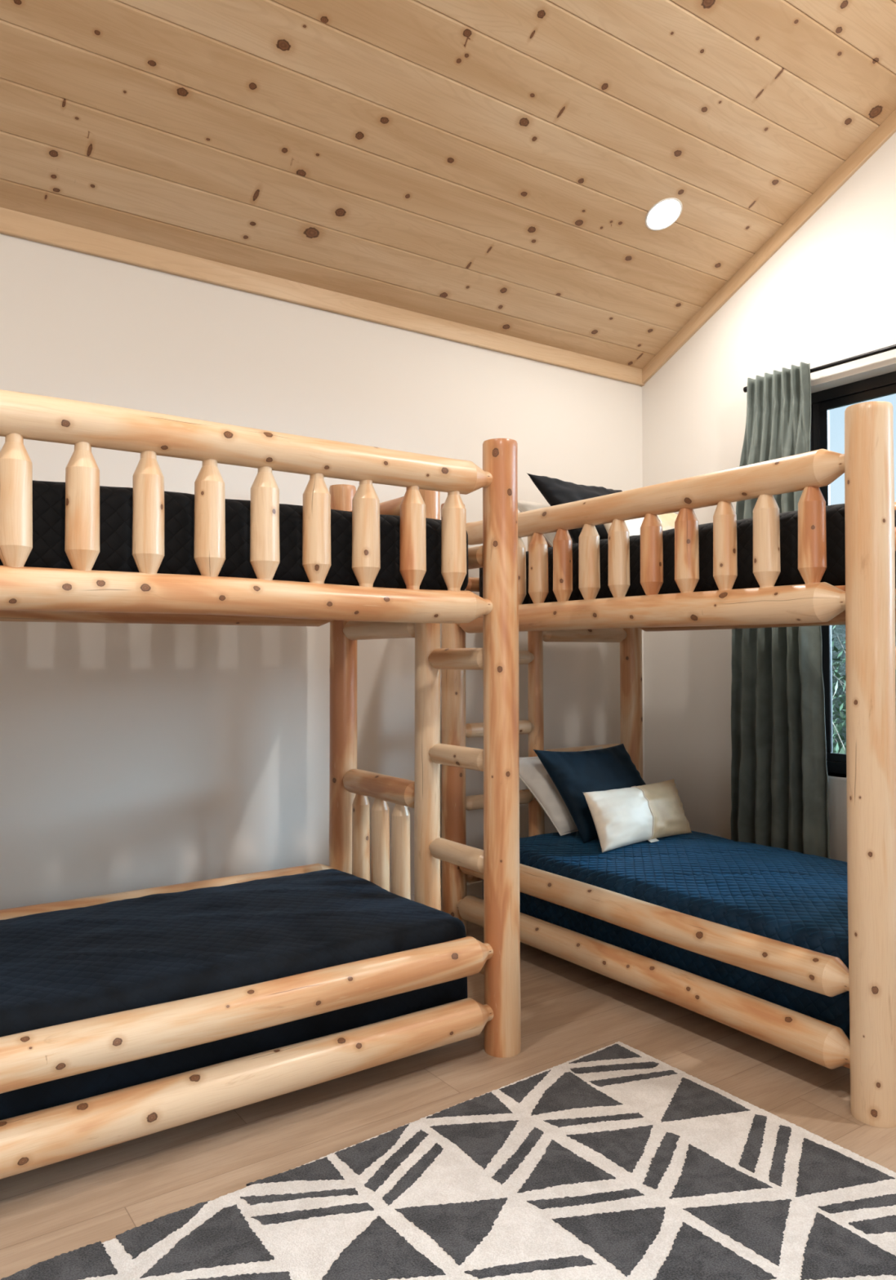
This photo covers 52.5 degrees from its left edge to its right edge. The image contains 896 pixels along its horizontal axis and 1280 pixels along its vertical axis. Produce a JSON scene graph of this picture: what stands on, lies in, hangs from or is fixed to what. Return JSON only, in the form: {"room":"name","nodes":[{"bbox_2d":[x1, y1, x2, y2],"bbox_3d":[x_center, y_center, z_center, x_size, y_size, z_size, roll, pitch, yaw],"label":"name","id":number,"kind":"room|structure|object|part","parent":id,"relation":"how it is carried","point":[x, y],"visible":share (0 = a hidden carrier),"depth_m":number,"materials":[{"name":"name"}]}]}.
{"room":"bunk bedroom","nodes":[
{"label":"bunk bedroom","id":0,"kind":"room"},
{"bbox_2d":[0,233,644,910],"bbox_3d":[-1.288,-0.126,3.565,5.995,2.876,0.120,0,-1,-35],"label":"wall","id":1,"kind":"structure","parent":0,"point":[133,757],"depth_m":3.75,"materials":[{"name":"beige paint"}]},
{"bbox_2d":[0,207,644,386],"bbox_3d":[-1.252,-1.510,3.531,5.755,0.088,0.020,0,-1,-35],"label":"trim","id":2,"kind":"structure","parent":1,"relation":"attached to","point":[15,224],"depth_m":3.90,"materials":[{"name":"brown wood"}]},
{"bbox_2d":[410,880,482,911],"bbox_3d":[-1.245,1.242,3.488,5.755,0.137,0.014,0,-1,-35],"label":"baseboard","id":3,"kind":"structure","parent":1,"relation":"attached to","point":[474,889],"depth_m":4.43,"materials":[{"name":"white paint"}]},
{"bbox_2d":[0,0,895,368],"bbox_3d":[0.019,-2.143,1.684,5.825,1.164,4.563,0,-1,-35],"label":"ceiling","id":4,"kind":"structure","parent":0,"point":[500,166],"depth_m":3.50,"materials":[{"name":"brown wood"}]},
{"bbox_2d":[644,197,682,231],"bbox_3d":[0.983,-1.942,4.143,0.176,0.087,0.158,0,-1,-35],"label":"ceiling light","id":5,"kind":"object","parent":4,"relation":"attached to","point":[666,211],"visible":1,"depth_m":4.14,"materials":[{"name":"white paint"}]},
{"bbox_2d":[0,920,895,1279],"bbox_3d":[0.350,1.319,1.194,5.955,0.100,5.800,0,-1,-35],"label":"floor","id":6,"kind":"structure","parent":0,"point":[570,1011],"depth_m":2.51,"materials":[{"name":"brown wood"}]},
{"bbox_2d":[0,389,520,1179],"bbox_3d":[-0.943,0.323,2.759,2.097,1.950,1.182,0,-1,-35],"label":"bunk bed","id":7,"kind":"object","parent":6,"relation":"on","point":[29,1141],"visible":0.75,"depth_m":2.52,"materials":[{"name":"brown wood"}]},
{"bbox_3d":[-1.243,0.945,3.186,1.906,0.093,0.092,0,-1,-35],"label":"rail","id":8,"kind":"part","parent":7,"relation":"part of","materials":[{"name":"brown wood"}]},
{"bbox_3d":[-1.247,-0.106,3.204,1.906,0.093,0.093,0,-1,-35],"label":"guard rail","id":9,"kind":"part","parent":7,"relation":"part of","materials":[{"name":"brown wood"}]},
{"bbox_2d":[0,868,467,1119],"bbox_3d":[-0.940,1.030,2.762,1.848,0.320,0.933,0,-1,-35],"label":"mattress","id":10,"kind":"object","parent":7,"relation":"on","point":[65,966],"visible":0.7,"depth_m":2.63,"materials":[{"name":"blue fabric"}]},
{"bbox_2d":[0,480,467,590],"bbox_3d":[-0.938,-0.271,2.785,1.861,0.254,0.925,0,-1,-35],"label":"mattress","id":11,"kind":"object","parent":7,"relation":"on","point":[116,504],"visible":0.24,"depth_m":2.46,"materials":[{"name":"black fabric"}]},
{"bbox_3d":[-0.645,-0.514,2.344,1.904,0.111,0.110,0,-1,-35],"label":"rail","id":12,"kind":"part","parent":7,"relation":"part of","materials":[{"name":"brown wood"}]},
{"bbox_3d":[-0.643,-0.111,2.336,1.904,0.111,0.104,0,-1,-35],"label":"guard rail","id":13,"kind":"part","parent":7,"relation":"part of","materials":[{"name":"brown wood"}]},
{"bbox_3d":[-0.641,1.157,2.317,1.904,0.122,0.121,0,-1,-35],"label":"rail","id":14,"kind":"part","parent":7,"relation":"part of","materials":[{"name":"brown wood"}]},
{"bbox_3d":[-0.638,0.967,2.316,1.904,0.125,0.126,0,-1,-35],"label":"rail","id":15,"kind":"part","parent":7,"relation":"part of","materials":[{"name":"brown wood"}]},
{"bbox_3d":[-0.433,0.338,3.761,0.117,1.950,0.116,0,-1,-35],"label":"post","id":16,"kind":"part","parent":7,"relation":"part of","materials":[{"name":"brown wood"}]},
{"bbox_3d":[-0.253,-0.487,3.511,0.087,0.087,0.573,0,-1,-35],"label":"rail","id":17,"kind":"part","parent":7,"relation":"part of","materials":[{"name":"brown wood"}]},
{"bbox_3d":[-0.250,0.566,3.493,0.097,0.097,0.573,0,-1,-35],"label":"rail","id":18,"kind":"part","parent":7,"relation":"part of","materials":[{"name":"brown wood"}]},
{"bbox_3d":[-0.251,-0.043,3.503,0.080,0.081,0.573,0,-1,-35],"label":"rail","id":19,"kind":"part","parent":7,"relation":"part of","materials":[{"name":"brown wood"}]},
{"bbox_3d":[0.169,0.332,2.891,0.116,1.930,0.117,0,-1,-35],"label":"post","id":20,"kind":"part","parent":7,"relation":"part of","materials":[{"name":"brown wood"}]},
{"bbox_2d":[0,1041,895,1279],"bbox_3d":[0.180,1.269,1.778,1.888,0.019,1.422,0,-1,-35],"label":"rug","id":21,"kind":"object","parent":6,"relation":"on","point":[612,1162],"visible":1,"depth_m":2.04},
{"bbox_2d":[440,400,895,1128],"bbox_3d":[1.053,0.341,3.604,1.263,1.930,2.098,0,-1,-35],"label":"bunk bed","id":22,"kind":"object","parent":6,"relation":"on","point":[865,605],"visible":0.67,"depth_m":2.76,"materials":[{"name":"brown wood"}]},
{"bbox_3d":[0.026,0.352,4.095,0.114,1.930,0.114,0,-1,-35],"label":"post","id":23,"kind":"part","parent":22,"relation":"part of","materials":[{"name":"brown wood"}]},
{"bbox_3d":[0.680,-0.029,4.557,0.591,0.081,0.081,0,-1,-35],"label":"rail","id":24,"kind":"part","parent":22,"relation":"part of","materials":[{"name":"brown wood"}]},
{"bbox_3d":[0.682,0.580,4.547,0.591,0.097,0.097,0,-1,-35],"label":"rail","id":25,"kind":"part","parent":22,"relation":"part of","materials":[{"name":"brown wood"}]},
{"bbox_3d":[0.954,0.360,4.739,0.119,1.930,0.119,0,-1,-35],"label":"post","id":26,"kind":"part","parent":22,"relation":"part of","materials":[{"name":"brown wood"}]},
{"bbox_3d":[0.584,-0.095,3.292,0.116,0.116,1.901,0,-1,-35],"label":"guard rail","id":27,"kind":"part","parent":22,"relation":"part of","materials":[{"name":"brown wood"}]},
{"bbox_3d":[0.592,1.161,3.274,0.118,0.117,1.901,0,-1,-35],"label":"rail","id":28,"kind":"part","parent":22,"relation":"part of","materials":[{"name":"brown wood"}]},
{"bbox_3d":[0.588,0.962,3.275,0.114,0.115,1.901,0,-1,-35],"label":"rail","id":29,"kind":"part","parent":22,"relation":"part of","materials":[{"name":"brown wood"}]},
{"bbox_3d":[0.587,-0.479,3.301,0.109,0.108,1.901,0,-1,-35],"label":"rail","id":30,"kind":"part","parent":22,"relation":"part of","materials":[{"name":"brown wood"}]},
{"bbox_2d":[482,831,849,1040],"bbox_3d":[1.060,1.032,3.600,0.999,0.333,1.830,0,-1,-35],"label":"quilted bedspread","id":31,"kind":"object","parent":22,"relation":"on","point":[797,899],"visible":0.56,"depth_m":3.28,"materials":[{"name":"blue fabric"}]},
{"bbox_2d":[519,746,602,835],"bbox_3d":[0.569,0.704,4.231,0.710,0.369,0.185,0,-1,-35],"label":"bed pillow","id":32,"kind":"object","parent":31,"relation":"on","point":[532,773],"visible":0.29,"depth_m":4.11,"materials":[{"name":"white fabric"}]},
{"bbox_2d":[533,743,645,843],"bbox_3d":[0.726,0.688,4.168,0.760,0.407,0.201,0,-1,-35],"label":"throw pillow","id":33,"kind":"object","parent":31,"relation":"on","point":[573,774],"visible":0.59,"depth_m":4.05,"materials":[{"name":"blue fabric"}]},
{"bbox_2d":[582,778,691,853],"bbox_3d":[0.848,0.762,4.001,0.677,0.230,0.172,1,-1,-41],"label":"lumbar pillow","id":34,"kind":"object","parent":31,"relation":"on","point":[624,816],"visible":1,"depth_m":3.91,"materials":[{"name":"beige fabric"}]},
{"bbox_2d":[479,503,895,604],"bbox_3d":[1.050,-0.268,3.622,0.998,0.262,1.835,0,-1,-35],"label":"quilted bedspread","id":35,"kind":"object","parent":22,"relation":"on","point":[833,575],"visible":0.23,"depth_m":2.93,"materials":[{"name":"black fabric"}]},
{"bbox_2d":[517,500,575,546],"bbox_3d":[0.581,-0.515,4.263,0.669,0.269,0.182,0,-1,-35],"label":"bed pillow","id":36,"kind":"object","parent":35,"relation":"on","point":[522,506],"visible":0.11,"depth_m":4.14,"materials":[{"name":"white fabric"}]},
{"bbox_2d":[527,473,622,543],"bbox_3d":[0.710,-0.557,4.180,0.790,0.357,0.199,0,-1,-35],"label":"throw pillow","id":37,"kind":"object","parent":35,"relation":"on","point":[556,491],"visible":0.24,"depth_m":4.04,"materials":[{"name":"black fabric"}]},
{"bbox_2d":[603,512,677,535],"bbox_3d":[0.893,-0.492,4.012,0.678,0.200,0.170,1,-1,-41],"label":"lumbar pillow","id":38,"kind":"object","parent":35,"relation":"on","point":[667,521],"visible":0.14,"depth_m":3.88,"materials":[{"name":"beige fabric"}]},
{"bbox_3d":[1.516,-0.102,3.937,0.093,0.094,1.902,0,-1,-35],"label":"guard rail","id":39,"kind":"part","parent":22,"relation":"part of","materials":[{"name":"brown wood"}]},
{"bbox_3d":[1.153,0.325,2.473,0.128,1.925,0.128,0,-1,-35],"label":"post","id":40,"kind":"part","parent":22,"relation":"part of","materials":[{"name":"brown wood"}]},
{"bbox_2d":[641,132,895,862],"bbox_3d":[2.776,-0.707,2.918,0.170,3.993,5.800,0,-1,-35],"label":"wall","id":41,"kind":"structure","parent":0,"point":[827,295],"depth_m":4.65,"materials":[{"name":"beige paint"}]},
{"bbox_2d":[639,109,895,386],"bbox_3d":[1.737,-2.069,4.262,0.020,1.218,2.250,0,-1,-35],"label":"trim","id":42,"kind":"structure","parent":41,"relation":"attached to","point":[886,128],"depth_m":4.43,"materials":[{"name":"brown wood"}]},
{"bbox_2d":[742,344,895,392],"bbox_3d":[2.161,-1.270,3.611,0.057,0.028,2.322,0,-1,-35],"label":"curtain rod","id":43,"kind":"object","parent":41,"relation":"attached to","point":[891,347],"visible":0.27,"depth_m":4.08,"materials":[{"name":"black metal"}]},
{"bbox_2d":[729,361,829,858],"bbox_3d":[1.555,-0.003,4.315,0.133,2.579,0.540,0,-1,-35],"label":"curtain","id":44,"kind":"object","parent":43,"relation":"hanging from","point":[779,775],"visible":0.61,"depth_m":4.29,"materials":[{"name":"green fabric"}]},
{"bbox_3d":[2.155,-1.271,3.594,0.019,0.019,2.300,0,-1,-35],"label":"rod","id":45,"kind":"part","parent":43,"relation":"part of","materials":[{"name":"black metal"}]},
{"bbox_2d":[809,371,895,780],"bbox_3d":[2.202,-0.289,3.730,0.169,1.842,1.700,0,-1,-35],"label":"window","id":46,"kind":"structure","parent":41,"relation":"in","point":[882,385],"depth_m":4.34,"materials":[{"name":"black metal"}]},
{"bbox_3d":[2.181,0.625,3.699,0.111,0.012,1.700,0,-1,-35],"label":"sill","id":47,"kind":"part","parent":46,"relation":"part of","materials":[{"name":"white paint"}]},
{"label":"outside","id":48,"kind":"structure","parent":0,"visible":0},
{"bbox_3d":[12.929,2.338,19.914,36.000,0.200,42.000,0,-1,-35],"label":"ground","id":49,"kind":"structure","parent":48,"visible":0},
{"bbox_2d":[831,680,845,753],"bbox_3d":[2.840,1.125,6.579,1.505,1.888,1.761,0,-1,-27],"label":"shrub","id":50,"kind":"object","parent":49,"relation":"on","point":[836,727],"visible":0.04,"depth_m":6.33,"materials":[{"name":"green plant"}]},
{"bbox_2d":[831,623,895,749],"bbox_3d":[11.531,0.311,20.198,24.000,3.854,36.000,0,-1,-35],"label":"hillside","id":51,"kind":"structure","parent":49,"relation":"on","point":[838,631],"depth_m":12.59,"materials":[{"name":"green plant"}]},
{"bbox_2d":[831,625,895,754],"bbox_3d":[4.094,0.970,8.482,2.350,2.254,1.827,0,-1,-35],"label":"shrub","id":52,"kind":"object","parent":49,"relation":"on","point":[837,664],"visible":0.02,"depth_m":8.34,"materials":[{"name":"green plant"}]}
]}

